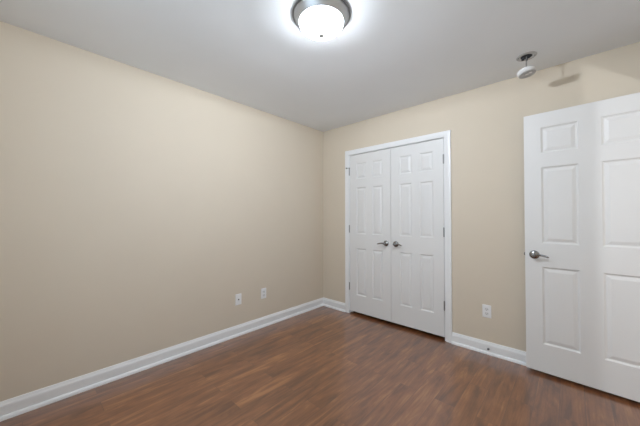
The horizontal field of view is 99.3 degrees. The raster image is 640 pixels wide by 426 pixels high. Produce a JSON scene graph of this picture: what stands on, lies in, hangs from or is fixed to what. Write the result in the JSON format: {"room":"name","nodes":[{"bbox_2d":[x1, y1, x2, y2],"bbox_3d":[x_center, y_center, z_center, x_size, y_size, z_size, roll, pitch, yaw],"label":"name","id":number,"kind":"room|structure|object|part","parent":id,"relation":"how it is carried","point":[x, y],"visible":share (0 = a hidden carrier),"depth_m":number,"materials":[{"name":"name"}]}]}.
{"room":"empty bedroom","nodes":[
{"label":"empty bedroom","id":0,"kind":"room"},
{"bbox_2d":[0,21,322,401],"bbox_3d":[-0.896,0.057,2.905,0.120,2.440,4.250,-1,-1,43],"label":"wall","id":1,"kind":"structure","parent":0,"point":[137,205],"depth_m":2.15,"materials":[{"name":"beige paint"}]},
{"bbox_2d":[0,298,323,421],"bbox_3d":[-1.072,1.219,2.587,0.028,0.107,3.330,-1,-1,43],"label":"baseboard","id":2,"kind":"structure","parent":1,"relation":"attached to","point":[9,408],"depth_m":2.14,"materials":[{"name":"white paint"}]},
{"bbox_2d":[235,293,240,305],"bbox_3d":[-0.849,0.904,2.842,0.015,0.114,0.070,-1,-1,43],"label":"cable wall plate","id":3,"kind":"object","parent":1,"relation":"attached to","point":[237,296],"visible":1,"depth_m":2.84,"materials":[{"name":"white plastic"}]},
{"bbox_2d":[261,288,265,298],"bbox_3d":[-0.636,0.910,3.079,0.008,0.114,0.070,-1,-1,43],"label":"power outlet","id":4,"kind":"object","parent":1,"relation":"attached to","point":[263,290],"visible":1,"depth_m":3.07,"materials":[{"name":"white plastic"}]},
{"bbox_2d":[0,0,639,131],"bbox_3d":[0.729,-1.216,1.425,4.540,0.060,4.250,-1,-1,43],"label":"ceiling","id":5,"kind":"structure","parent":0,"point":[390,56],"depth_m":1.86,"materials":[{"name":"paint"}]},
{"bbox_2d":[292,0,350,40],"bbox_3d":[0.008,-1.113,1.623,0.349,0.140,0.349,-1,-1,43],"label":"ceiling light","id":6,"kind":"object","parent":5,"relation":"attached to","point":[320,20],"visible":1,"depth_m":1.55,"materials":[{"name":"white glass"}]},
{"bbox_3d":[0.008,-1.098,1.623,0.261,0.081,0.261,-1,-1,43],"label":"lamp shade","id":7,"kind":"part","parent":6,"relation":"part of","materials":[{"name":"white glass"}]},
{"bbox_2d":[516,51,536,78],"bbox_3d":[1.549,-1.103,2.040,0.128,0.148,0.130,-1,-1,43],"label":"smoke detector","id":8,"kind":"object","parent":5,"relation":"attached to","point":[527,71],"visible":1,"depth_m":2.02,"materials":[{"name":"white plastic"}]},
{"bbox_3d":[1.550,-1.174,2.042,0.128,0.004,0.128,-1,-1,43],"label":"mounting plate","id":9,"kind":"part","parent":8,"relation":"part of","materials":[{"name":"plastic"}]},
{"bbox_2d":[0,306,639,425],"bbox_3d":[0.729,1.284,1.387,4.540,0.060,4.250,-1,-1,43],"label":"floor","id":10,"kind":"structure","parent":0,"point":[321,366],"depth_m":1.98,"materials":[{"name":"wood"}]},
{"bbox_2d":[323,42,639,351],"bbox_3d":[1.216,0.056,2.841,3.070,2.440,0.120,-1,-1,43],"label":"wall","id":11,"kind":"structure","parent":0,"point":[485,123],"depth_m":2.49,"materials":[{"name":"beige paint"}]},
{"bbox_2d":[323,297,344,311],"bbox_3d":[0.183,1.235,3.675,0.397,0.107,0.028,-1,-1,43],"label":"baseboard","id":12,"kind":"structure","parent":11,"relation":"attached to","point":[330,303],"depth_m":3.67,"materials":[{"name":"white paint"}]},
{"bbox_3d":[0.184,1.276,3.665,0.383,0.024,0.014,-1,-1,43],"label":"shoe molding","id":13,"kind":"part","parent":12,"relation":"part of","materials":[{"name":"white paint"}]},
{"bbox_2d":[346,148,390,321],"bbox_3d":[0.577,0.252,3.331,0.622,1.994,0.094,-1,-1,43],"label":"door","id":14,"kind":"structure","parent":11,"relation":"in","point":[370,172],"depth_m":3.31,"materials":[{"name":"white paint"}]},
{"bbox_2d":[345,130,451,342],"bbox_3d":[0.853,0.233,3.162,1.306,2.095,0.138,-1,-1,43],"label":"door frame","id":15,"kind":"structure","parent":11,"relation":"attached to","point":[446,135],"depth_m":2.73,"materials":[{"name":"white paint"}]},
{"bbox_2d":[391,139,444,336],"bbox_3d":[1.026,0.246,2.917,0.590,1.994,0.094,-1,-1,43],"label":"door","id":16,"kind":"structure","parent":11,"relation":"in","point":[417,170],"depth_m":2.91,"materials":[{"name":"white paint"}]},
{"bbox_2d":[482,304,490,317],"bbox_3d":[1.513,0.892,2.467,0.070,0.114,0.008,-1,-1,43],"label":"power outlet","id":17,"kind":"object","parent":11,"relation":"attached to","point":[486,309],"visible":1,"depth_m":2.47,"materials":[{"name":"white plastic"}]},
{"bbox_2d":[452,332,525,365],"bbox_3d":[1.791,1.213,2.192,1.368,0.107,0.028,-1,-1,43],"label":"baseboard","id":18,"kind":"structure","parent":11,"relation":"attached to","point":[517,356],"depth_m":2.43,"materials":[{"name":"white paint"}]},
{"bbox_3d":[1.449,0.024,0.742,0.120,2.440,4.250,-1,-1,43],"label":"wall","id":19,"kind":"structure","parent":0,"visible":0},
{"bbox_2d":[524,92,639,401],"bbox_3d":[1.936,0.223,1.943,0.120,2.030,0.780,1,-1,-45],"label":"door","id":20,"kind":"structure","parent":19,"relation":"in","point":[582,162],"depth_m":1.96,"materials":[{"name":"white paint"}]},
{"bbox_3d":[1.688,0.331,2.147,0.058,0.067,0.067,1,-1,-45],"label":"handle","id":21,"kind":"part","parent":20,"relation":"part of","materials":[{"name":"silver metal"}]}
]}

